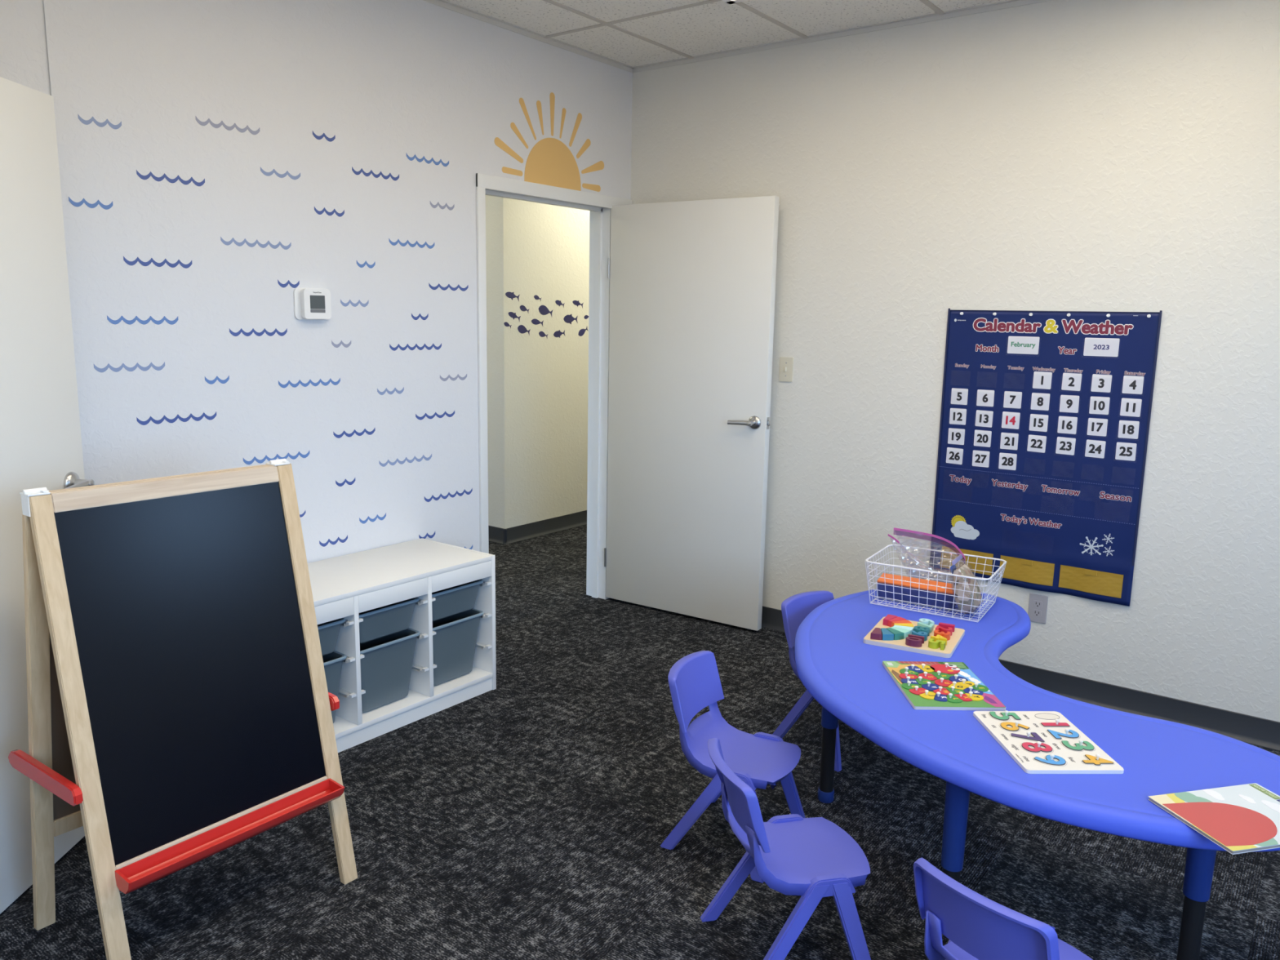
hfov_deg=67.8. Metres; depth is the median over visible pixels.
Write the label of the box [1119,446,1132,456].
print
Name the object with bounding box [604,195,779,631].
door
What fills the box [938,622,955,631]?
block
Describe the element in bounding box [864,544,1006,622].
wire basket
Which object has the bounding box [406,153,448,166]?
decal
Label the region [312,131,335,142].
decal
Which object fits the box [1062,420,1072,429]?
print
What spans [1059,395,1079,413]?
card
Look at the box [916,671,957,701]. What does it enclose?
print
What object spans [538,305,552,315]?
decal
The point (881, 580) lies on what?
game box
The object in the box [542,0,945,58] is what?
trim
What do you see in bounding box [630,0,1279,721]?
wall
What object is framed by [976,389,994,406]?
card
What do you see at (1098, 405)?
print
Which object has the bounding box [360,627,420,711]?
storage bin
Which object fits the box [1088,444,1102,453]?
print
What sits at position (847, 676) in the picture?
table
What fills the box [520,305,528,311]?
decal
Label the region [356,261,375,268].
decal
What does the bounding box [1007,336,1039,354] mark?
card
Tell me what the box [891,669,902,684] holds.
print
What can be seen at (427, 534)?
decal
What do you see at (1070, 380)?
print
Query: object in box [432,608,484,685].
storage bin
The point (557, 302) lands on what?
decal
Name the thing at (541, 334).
decal
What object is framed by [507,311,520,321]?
decal
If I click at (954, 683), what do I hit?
piece
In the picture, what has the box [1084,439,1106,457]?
card
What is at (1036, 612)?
socket
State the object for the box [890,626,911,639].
block
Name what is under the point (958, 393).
print
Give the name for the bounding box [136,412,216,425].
decal
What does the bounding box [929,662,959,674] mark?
head
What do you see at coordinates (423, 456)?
decal
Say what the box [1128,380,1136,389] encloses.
print
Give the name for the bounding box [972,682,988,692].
piece
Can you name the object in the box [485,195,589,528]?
wall
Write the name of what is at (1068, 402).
print
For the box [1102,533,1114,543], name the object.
print
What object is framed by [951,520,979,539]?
print
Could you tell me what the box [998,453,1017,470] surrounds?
card
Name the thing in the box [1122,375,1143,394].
card
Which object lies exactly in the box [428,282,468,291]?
decal
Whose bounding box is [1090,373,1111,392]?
card
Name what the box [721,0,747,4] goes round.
recessed light
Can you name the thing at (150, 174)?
decal
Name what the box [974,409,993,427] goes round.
card
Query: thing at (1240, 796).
print
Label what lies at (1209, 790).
print
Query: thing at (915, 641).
block
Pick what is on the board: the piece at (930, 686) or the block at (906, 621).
the block at (906, 621)
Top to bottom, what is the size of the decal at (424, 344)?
0.028 m
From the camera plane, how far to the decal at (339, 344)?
3.62 m
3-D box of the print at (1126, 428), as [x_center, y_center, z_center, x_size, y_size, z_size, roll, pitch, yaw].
[1.854,-0.191,3.614,0.039,0.036,0.001,7,12,37]
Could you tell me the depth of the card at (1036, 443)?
3.82 m
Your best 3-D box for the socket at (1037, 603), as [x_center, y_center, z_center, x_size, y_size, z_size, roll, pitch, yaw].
[1.629,0.509,3.900,0.034,0.028,0.001,8,12,36]
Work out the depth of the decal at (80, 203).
2.86 m
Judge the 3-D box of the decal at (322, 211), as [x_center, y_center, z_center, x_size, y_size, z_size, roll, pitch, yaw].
[-1.144,-0.989,3.511,0.001,0.028,0.129,8,12,36]
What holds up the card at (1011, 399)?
attached to the pocket chart
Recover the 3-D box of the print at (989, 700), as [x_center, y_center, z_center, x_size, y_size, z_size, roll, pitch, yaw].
[0.939,0.589,2.553,0.045,0.001,0.096,1,10,-1]
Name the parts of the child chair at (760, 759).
leg, backrest, leg, seat, leg, leg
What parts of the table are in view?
leg, leg, leg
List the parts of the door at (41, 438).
lever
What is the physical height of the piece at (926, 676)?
0.014 m
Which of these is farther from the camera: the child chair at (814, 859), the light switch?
the light switch
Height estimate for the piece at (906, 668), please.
0.014 m
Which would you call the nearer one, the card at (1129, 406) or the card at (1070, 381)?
the card at (1129, 406)
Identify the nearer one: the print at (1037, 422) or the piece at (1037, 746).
the piece at (1037, 746)
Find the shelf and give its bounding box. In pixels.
[333,666,493,738]
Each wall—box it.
[0,0,632,598]
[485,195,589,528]
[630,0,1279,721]
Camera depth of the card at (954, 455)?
4.03 m
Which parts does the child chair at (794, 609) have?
leg, seat, backrest, leg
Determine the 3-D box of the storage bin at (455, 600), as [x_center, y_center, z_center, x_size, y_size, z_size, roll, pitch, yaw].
[-0.863,0.450,3.805,0.404,0.118,0.292,8,12,36]
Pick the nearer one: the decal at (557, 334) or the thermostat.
the thermostat
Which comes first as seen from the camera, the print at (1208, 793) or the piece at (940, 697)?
the print at (1208, 793)
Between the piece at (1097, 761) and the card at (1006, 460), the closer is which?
the piece at (1097, 761)
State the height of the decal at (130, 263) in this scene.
0.028 m
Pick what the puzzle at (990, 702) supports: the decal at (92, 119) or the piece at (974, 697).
the piece at (974, 697)
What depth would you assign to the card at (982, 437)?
3.95 m
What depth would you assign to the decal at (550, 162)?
4.39 m
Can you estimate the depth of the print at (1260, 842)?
1.87 m
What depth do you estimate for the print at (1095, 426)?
3.68 m
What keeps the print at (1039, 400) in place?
attached to the card at (1038, 401)
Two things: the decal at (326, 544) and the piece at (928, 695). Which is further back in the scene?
the decal at (326, 544)
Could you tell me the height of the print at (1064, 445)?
0.036 m
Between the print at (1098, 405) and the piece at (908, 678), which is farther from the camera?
the print at (1098, 405)
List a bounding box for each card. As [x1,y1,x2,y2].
[946,447,963,464]
[947,427,964,444]
[949,408,966,425]
[951,387,968,404]
[972,449,989,467]
[973,430,991,447]
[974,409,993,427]
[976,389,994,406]
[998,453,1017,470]
[1000,432,1018,449]
[1001,411,1020,429]
[1003,391,1022,408]
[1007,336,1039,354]
[1026,434,1046,453]
[1029,413,1048,431]
[1031,392,1049,410]
[1032,371,1052,389]
[1055,436,1075,455]
[1057,416,1077,434]
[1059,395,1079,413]
[1061,373,1081,391]
[1083,337,1119,356]
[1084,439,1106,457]
[1087,417,1107,436]
[1088,396,1110,414]
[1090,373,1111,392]
[1115,442,1136,461]
[1118,420,1139,439]
[1120,398,1142,417]
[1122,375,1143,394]
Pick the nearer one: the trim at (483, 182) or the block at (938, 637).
the block at (938, 637)
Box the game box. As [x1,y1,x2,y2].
[876,573,956,608]
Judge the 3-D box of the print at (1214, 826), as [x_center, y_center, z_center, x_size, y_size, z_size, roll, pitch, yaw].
[1.155,0.697,1.952,0.075,0.001,0.218,-1,10,-14]
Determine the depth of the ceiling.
3.97 m
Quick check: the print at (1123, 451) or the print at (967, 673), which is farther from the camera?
the print at (1123, 451)
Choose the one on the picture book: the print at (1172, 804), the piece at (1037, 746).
the print at (1172, 804)
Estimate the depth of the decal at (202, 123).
3.17 m
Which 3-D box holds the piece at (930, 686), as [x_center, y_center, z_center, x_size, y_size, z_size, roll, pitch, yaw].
[0.803,0.566,2.631,0.052,0.014,0.042,-6,12,-34]
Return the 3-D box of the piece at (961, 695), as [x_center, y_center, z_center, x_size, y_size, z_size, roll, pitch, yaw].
[0.870,0.579,2.559,0.033,0.014,0.046,-1,10,-13]
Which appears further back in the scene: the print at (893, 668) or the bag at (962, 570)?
the bag at (962, 570)
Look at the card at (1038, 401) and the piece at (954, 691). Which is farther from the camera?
the card at (1038, 401)
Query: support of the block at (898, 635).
on the board
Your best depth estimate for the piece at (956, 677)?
2.69 m
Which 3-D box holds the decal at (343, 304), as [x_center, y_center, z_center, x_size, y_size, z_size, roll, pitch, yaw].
[-1.091,-0.677,3.644,0.001,0.028,0.128,8,12,36]
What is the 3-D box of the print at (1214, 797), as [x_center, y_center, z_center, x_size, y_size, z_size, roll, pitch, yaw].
[1.243,0.682,2.048,0.020,0.001,0.028,-1,10,-14]
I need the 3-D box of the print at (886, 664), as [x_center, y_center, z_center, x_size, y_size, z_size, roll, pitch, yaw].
[0.743,0.542,2.802,0.043,0.001,0.053,1,10,-1]
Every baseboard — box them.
[488,510,586,544]
[761,605,1279,751]
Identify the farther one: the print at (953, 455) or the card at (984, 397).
the print at (953, 455)
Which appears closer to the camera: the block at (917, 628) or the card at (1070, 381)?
the block at (917, 628)
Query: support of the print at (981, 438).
attached to the card at (982, 437)
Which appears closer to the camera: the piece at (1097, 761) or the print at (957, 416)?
the piece at (1097, 761)
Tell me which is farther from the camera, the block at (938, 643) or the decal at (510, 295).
the decal at (510, 295)
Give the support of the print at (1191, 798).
on the picture book
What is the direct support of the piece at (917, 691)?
on the puzzle at (990, 702)
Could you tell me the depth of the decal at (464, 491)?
4.14 m
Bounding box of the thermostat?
[293,287,331,319]
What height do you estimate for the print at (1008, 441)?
0.035 m
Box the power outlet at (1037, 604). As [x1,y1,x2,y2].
[1027,593,1048,623]
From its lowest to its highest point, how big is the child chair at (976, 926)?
0.509 m
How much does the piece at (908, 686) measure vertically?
0.014 m
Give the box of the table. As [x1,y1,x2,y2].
[794,589,1279,959]
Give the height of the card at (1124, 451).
0.067 m
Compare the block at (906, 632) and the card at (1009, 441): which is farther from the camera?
the card at (1009, 441)
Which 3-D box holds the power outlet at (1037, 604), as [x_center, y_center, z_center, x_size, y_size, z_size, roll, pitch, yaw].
[1.630,0.527,3.905,0.072,0.116,0.008,8,12,36]
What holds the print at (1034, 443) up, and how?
attached to the card at (1036, 443)
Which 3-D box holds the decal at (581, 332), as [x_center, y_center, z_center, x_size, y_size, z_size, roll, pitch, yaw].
[-0.397,-1.047,6.688,0.001,0.073,0.110,8,12,36]
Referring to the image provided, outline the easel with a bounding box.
[8,458,357,959]
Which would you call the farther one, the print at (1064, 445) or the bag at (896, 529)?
the print at (1064, 445)
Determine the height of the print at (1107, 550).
0.041 m
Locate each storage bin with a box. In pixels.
[317,617,345,655]
[322,650,346,723]
[358,596,419,643]
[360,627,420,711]
[431,578,483,621]
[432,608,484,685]
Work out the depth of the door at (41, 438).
2.42 m
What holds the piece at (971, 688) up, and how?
on the puzzle at (990, 702)
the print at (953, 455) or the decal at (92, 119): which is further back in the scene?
the print at (953, 455)
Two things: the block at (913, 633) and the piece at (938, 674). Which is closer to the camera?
the piece at (938, 674)
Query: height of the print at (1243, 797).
0.001 m
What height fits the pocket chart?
1.127 m
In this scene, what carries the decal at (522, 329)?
attached to the wall at (538, 386)
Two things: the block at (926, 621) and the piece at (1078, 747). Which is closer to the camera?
the piece at (1078, 747)
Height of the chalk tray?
0.040 m
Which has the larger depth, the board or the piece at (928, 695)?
the board
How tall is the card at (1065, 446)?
0.069 m
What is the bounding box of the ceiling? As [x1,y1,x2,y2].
[446,0,1007,66]
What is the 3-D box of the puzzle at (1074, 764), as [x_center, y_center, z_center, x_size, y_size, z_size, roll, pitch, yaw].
[0.984,0.634,2.322,0.228,0.010,0.328,1,10,-2]
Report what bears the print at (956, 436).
attached to the card at (956, 436)
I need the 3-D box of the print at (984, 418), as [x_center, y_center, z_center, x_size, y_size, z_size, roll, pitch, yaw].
[1.422,-0.253,3.937,0.037,0.036,0.001,9,13,36]
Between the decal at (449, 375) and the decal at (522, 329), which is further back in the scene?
the decal at (522, 329)
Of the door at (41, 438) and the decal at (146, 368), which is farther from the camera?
the decal at (146, 368)
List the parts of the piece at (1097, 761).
knob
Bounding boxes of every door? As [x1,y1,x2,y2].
[0,76,94,914]
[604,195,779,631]
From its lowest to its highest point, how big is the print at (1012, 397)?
0.035 m
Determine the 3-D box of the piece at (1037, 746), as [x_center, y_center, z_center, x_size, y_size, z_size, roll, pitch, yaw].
[0.946,0.631,2.267,0.069,0.016,0.051,1,10,1]
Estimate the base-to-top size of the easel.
1.117 m
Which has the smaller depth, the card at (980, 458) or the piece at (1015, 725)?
the piece at (1015, 725)
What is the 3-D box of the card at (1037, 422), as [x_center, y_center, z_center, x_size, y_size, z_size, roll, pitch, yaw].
[1.595,-0.229,3.809,0.069,0.067,0.001,8,12,36]
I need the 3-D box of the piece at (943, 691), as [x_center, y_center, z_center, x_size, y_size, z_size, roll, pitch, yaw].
[0.823,0.572,2.599,0.044,0.014,0.050,1,10,-1]
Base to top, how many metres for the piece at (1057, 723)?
0.016 m
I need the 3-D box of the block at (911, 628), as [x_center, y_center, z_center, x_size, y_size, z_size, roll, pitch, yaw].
[0.848,0.484,3.068,0.061,0.020,0.036,6,11,27]
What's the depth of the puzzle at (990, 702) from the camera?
2.57 m
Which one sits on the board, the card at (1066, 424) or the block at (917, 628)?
the block at (917, 628)
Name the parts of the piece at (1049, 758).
knob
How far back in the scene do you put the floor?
2.70 m
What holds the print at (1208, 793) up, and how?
on the picture book
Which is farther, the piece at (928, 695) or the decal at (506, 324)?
the decal at (506, 324)
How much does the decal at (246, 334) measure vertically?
0.028 m
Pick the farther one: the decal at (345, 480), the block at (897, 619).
the decal at (345, 480)
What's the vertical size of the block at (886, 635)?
0.020 m
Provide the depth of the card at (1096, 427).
3.68 m
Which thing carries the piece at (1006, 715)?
on the puzzle at (1074, 764)
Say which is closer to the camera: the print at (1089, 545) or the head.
the head
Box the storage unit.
[307,537,496,752]
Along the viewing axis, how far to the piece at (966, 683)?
2.66 m
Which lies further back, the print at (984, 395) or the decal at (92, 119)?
the print at (984, 395)
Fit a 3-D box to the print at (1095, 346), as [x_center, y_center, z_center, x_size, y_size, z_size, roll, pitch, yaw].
[1.761,-0.507,3.636,0.056,0.018,0.001,8,12,36]
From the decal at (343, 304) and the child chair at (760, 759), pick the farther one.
the decal at (343, 304)
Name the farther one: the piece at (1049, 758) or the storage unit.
the storage unit
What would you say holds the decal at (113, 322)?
attached to the wall at (391, 80)
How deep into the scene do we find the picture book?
1.98 m
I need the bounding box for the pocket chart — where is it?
[928,308,1162,606]
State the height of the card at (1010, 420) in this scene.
0.067 m
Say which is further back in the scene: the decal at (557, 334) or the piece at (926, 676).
the decal at (557, 334)
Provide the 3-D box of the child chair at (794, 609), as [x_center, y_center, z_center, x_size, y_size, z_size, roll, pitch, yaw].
[0.702,0.693,3.415,0.378,0.509,0.371,-8,13,-41]
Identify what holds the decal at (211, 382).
attached to the wall at (391, 80)
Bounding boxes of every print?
[883,661,899,667]
[887,662,921,684]
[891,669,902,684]
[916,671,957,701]
[938,662,968,669]
[948,451,959,460]
[951,431,960,440]
[951,515,966,526]
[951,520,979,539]
[952,412,962,421]
[956,391,961,400]
[957,668,993,694]
[974,453,986,462]
[977,434,988,443]
[979,413,988,422]
[982,393,987,402]
[982,693,1004,706]
[1001,457,1013,466]
[1004,436,1014,445]
[1005,415,1015,425]
[1009,395,1015,404]
[1011,342,1035,348]
[1030,439,1042,448]
[1033,417,1043,427]
[1036,397,1043,405]
[1059,440,1071,450]
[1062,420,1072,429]
[1066,399,1072,408]
[1067,377,1074,386]
[1080,536,1103,555]
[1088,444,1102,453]
[1091,422,1102,431]
[1093,344,1109,349]
[1093,400,1105,410]
[1097,378,1104,387]
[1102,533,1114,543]
[1102,546,1114,555]
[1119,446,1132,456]
[1122,424,1133,434]
[1125,402,1135,412]
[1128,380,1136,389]
[1147,794,1191,824]
[1152,793,1257,851]
[1162,802,1277,846]
[1174,791,1195,802]
[1188,795,1212,802]
[1201,788,1212,793]
[1204,789,1222,796]
[1211,794,1224,800]
[1238,794,1246,798]
[1241,795,1253,800]
[1246,799,1256,804]
[1248,783,1279,799]
[1255,837,1278,846]
[1261,800,1275,807]
[1267,802,1279,811]
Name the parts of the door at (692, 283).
lever, latch plate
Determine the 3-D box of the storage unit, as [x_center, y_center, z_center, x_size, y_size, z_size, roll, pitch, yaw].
[-1.054,0.609,3.565,0.440,0.560,0.990,8,12,36]
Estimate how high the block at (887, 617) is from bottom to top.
0.020 m
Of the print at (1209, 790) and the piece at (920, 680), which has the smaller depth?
the print at (1209, 790)
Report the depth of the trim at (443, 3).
4.11 m
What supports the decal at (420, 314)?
attached to the wall at (391, 80)
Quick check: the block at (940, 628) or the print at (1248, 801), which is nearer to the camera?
the print at (1248, 801)
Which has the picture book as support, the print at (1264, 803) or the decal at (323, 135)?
the print at (1264, 803)
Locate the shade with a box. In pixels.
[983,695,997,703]
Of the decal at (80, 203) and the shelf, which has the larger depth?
the shelf
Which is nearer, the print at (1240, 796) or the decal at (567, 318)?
the print at (1240, 796)
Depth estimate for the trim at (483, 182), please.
4.23 m
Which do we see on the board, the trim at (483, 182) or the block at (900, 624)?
the block at (900, 624)
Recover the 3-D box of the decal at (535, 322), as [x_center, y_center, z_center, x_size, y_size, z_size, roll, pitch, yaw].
[-0.680,-1.042,6.311,0.001,0.052,0.118,8,12,36]
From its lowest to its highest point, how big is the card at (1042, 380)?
0.067 m
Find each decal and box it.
[68,196,112,209]
[77,113,121,128]
[93,362,164,372]
[106,315,177,324]
[123,256,191,268]
[136,169,204,186]
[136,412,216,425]
[195,115,259,134]
[204,375,229,384]
[220,236,291,249]
[229,328,287,336]
[243,450,310,464]
[260,167,300,179]
[277,280,299,288]
[278,377,340,387]
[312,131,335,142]
[314,206,344,217]
[319,535,347,546]
[331,340,351,347]
[333,427,375,438]
[335,478,355,486]
[340,299,368,306]
[351,166,399,180]
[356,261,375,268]
[359,513,386,524]
[377,386,404,395]
[378,453,431,466]
[388,238,434,248]
[389,343,441,351]
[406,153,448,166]
[411,313,428,319]
[415,410,454,419]
[418,532,435,538]
[424,488,472,502]
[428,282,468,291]
[430,201,454,210]
[440,373,466,381]
[494,92,604,191]
[503,321,511,328]
[505,291,519,301]
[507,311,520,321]
[517,324,530,335]
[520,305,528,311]
[531,319,543,325]
[533,294,541,301]
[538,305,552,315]
[538,331,547,337]
[553,329,564,337]
[555,300,564,307]
[563,314,577,324]
[572,300,582,307]
[577,327,587,336]
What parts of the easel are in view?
leg, panel, rail, leg, rail, rail, rail, leg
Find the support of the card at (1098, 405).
attached to the pocket chart
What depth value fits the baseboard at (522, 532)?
6.53 m
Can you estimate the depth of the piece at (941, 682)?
2.66 m
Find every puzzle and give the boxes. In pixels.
[882,661,1005,711]
[973,711,1124,773]
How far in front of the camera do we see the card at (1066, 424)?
3.74 m
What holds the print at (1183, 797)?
on the picture book
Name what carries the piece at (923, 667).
on the puzzle at (990, 702)
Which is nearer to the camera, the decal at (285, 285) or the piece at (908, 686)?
the piece at (908, 686)
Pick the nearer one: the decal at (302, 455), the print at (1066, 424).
the decal at (302, 455)
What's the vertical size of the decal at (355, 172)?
0.028 m
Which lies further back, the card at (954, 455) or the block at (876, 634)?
the card at (954, 455)
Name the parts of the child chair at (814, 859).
leg, backrest, seat, leg, leg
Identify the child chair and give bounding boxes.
[660,650,805,883]
[700,737,871,959]
[772,590,841,772]
[913,857,1093,959]
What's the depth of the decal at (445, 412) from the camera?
4.02 m
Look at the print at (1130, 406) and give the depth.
3.60 m
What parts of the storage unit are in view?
rail, rail, panel, rail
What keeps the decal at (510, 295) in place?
attached to the wall at (538, 386)
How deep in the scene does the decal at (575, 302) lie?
6.60 m
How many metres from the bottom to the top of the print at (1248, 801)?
0.001 m
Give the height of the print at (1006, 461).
0.036 m
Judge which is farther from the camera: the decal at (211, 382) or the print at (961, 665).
the decal at (211, 382)
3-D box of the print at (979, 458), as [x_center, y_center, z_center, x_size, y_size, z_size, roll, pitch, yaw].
[1.419,-0.088,3.965,0.048,0.036,0.001,8,12,37]
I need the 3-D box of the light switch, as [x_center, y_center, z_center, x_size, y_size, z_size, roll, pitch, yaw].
[0.682,-0.518,4.463,0.070,0.114,0.018,8,12,36]
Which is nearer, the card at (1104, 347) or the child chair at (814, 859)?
the child chair at (814, 859)
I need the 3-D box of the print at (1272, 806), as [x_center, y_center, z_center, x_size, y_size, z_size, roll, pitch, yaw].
[1.344,0.691,2.008,0.034,0.001,0.047,-1,10,-14]
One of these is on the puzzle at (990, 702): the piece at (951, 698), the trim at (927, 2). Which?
the piece at (951, 698)
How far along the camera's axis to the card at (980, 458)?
3.97 m
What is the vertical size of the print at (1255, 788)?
0.001 m
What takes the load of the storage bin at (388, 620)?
in the storage unit
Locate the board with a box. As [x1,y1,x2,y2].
[863,616,964,657]
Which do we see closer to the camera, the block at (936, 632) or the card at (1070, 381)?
the block at (936, 632)
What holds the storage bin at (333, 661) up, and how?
on the storage unit
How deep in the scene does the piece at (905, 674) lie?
2.70 m
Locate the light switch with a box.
[778,356,793,382]
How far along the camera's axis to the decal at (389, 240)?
3.82 m
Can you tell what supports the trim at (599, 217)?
attached to the wall at (391, 80)
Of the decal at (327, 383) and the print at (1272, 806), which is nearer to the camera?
the print at (1272, 806)
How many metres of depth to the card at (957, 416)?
4.00 m
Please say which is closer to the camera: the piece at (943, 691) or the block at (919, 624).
the piece at (943, 691)
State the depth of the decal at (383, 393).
3.83 m
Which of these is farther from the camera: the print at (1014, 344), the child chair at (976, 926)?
the print at (1014, 344)
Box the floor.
[0,524,1279,959]
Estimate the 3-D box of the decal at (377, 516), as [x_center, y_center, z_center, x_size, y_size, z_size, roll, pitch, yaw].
[-1.074,0.155,3.831,0.001,0.028,0.130,8,12,36]
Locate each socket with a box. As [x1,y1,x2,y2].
[1032,608,1041,617]
[1033,600,1042,608]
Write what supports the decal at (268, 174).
attached to the wall at (391, 80)
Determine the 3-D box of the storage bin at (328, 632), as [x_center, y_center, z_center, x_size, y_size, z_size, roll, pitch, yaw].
[-1.255,0.531,3.296,0.404,0.118,0.292,8,12,36]
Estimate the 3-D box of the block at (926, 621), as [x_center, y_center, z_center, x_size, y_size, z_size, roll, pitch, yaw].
[0.946,0.473,3.140,0.050,0.020,0.038,6,11,27]
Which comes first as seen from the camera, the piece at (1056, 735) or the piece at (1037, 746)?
the piece at (1037, 746)
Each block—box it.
[870,627,882,639]
[880,627,893,640]
[882,614,897,626]
[886,627,903,639]
[887,616,905,626]
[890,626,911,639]
[891,619,911,626]
[893,623,913,626]
[893,625,913,634]
[905,634,924,647]
[911,631,927,640]
[913,626,929,635]
[917,622,933,633]
[919,617,934,627]
[928,638,946,650]
[930,634,946,645]
[933,629,951,640]
[935,625,952,635]
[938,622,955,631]
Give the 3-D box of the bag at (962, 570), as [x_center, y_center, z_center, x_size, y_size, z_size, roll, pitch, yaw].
[1.138,0.366,3.309,0.103,0.187,0.135,7,12,33]
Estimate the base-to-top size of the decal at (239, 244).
0.028 m
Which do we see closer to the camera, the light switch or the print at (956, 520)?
the print at (956, 520)
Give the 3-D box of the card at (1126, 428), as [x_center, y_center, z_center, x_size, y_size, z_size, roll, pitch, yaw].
[1.854,-0.191,3.614,0.069,0.067,0.001,7,12,37]
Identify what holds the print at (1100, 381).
attached to the card at (1100, 383)
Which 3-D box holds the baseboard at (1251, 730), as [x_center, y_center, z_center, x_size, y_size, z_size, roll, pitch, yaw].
[1.858,0.860,3.774,4.900,0.101,0.021,8,12,36]
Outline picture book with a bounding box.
[1147,782,1279,854]
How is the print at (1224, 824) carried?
on the picture book
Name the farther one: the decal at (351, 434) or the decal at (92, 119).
the decal at (351, 434)
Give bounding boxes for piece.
[899,666,918,675]
[899,671,918,679]
[901,675,918,684]
[902,680,920,689]
[906,664,923,672]
[909,685,926,694]
[915,675,932,684]
[917,663,933,672]
[918,671,937,680]
[919,689,935,699]
[921,681,939,690]
[932,670,951,679]
[933,686,950,695]
[933,691,946,702]
[934,677,952,687]
[946,685,964,694]
[946,693,963,702]
[947,680,966,689]
[949,674,968,682]
[953,691,972,701]
[956,678,974,688]
[963,686,983,695]
[964,691,983,701]
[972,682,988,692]
[989,710,1021,720]
[1000,720,1029,731]
[1010,731,1044,742]
[1021,741,1052,752]
[1034,753,1066,765]
[1040,719,1070,726]
[1047,728,1079,739]
[1061,739,1094,751]
[1082,753,1113,765]
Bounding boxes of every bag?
[888,527,965,560]
[950,554,982,613]
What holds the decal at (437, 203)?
attached to the wall at (391, 80)
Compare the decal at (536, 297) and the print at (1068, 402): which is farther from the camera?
the decal at (536, 297)
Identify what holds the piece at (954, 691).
on the puzzle at (990, 702)
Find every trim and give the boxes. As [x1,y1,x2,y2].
[422,0,1052,72]
[475,173,632,553]
[485,189,610,599]
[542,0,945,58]
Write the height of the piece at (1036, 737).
0.016 m
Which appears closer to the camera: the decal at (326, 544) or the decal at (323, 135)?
the decal at (323, 135)
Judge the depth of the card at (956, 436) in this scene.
4.01 m
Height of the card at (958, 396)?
0.067 m
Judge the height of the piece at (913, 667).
0.014 m
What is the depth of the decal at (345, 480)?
3.70 m
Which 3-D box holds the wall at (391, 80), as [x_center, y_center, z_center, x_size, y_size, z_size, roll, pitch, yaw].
[-1.593,-0.425,3.124,0.120,2.729,4.900,8,12,36]
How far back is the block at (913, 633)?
3.00 m

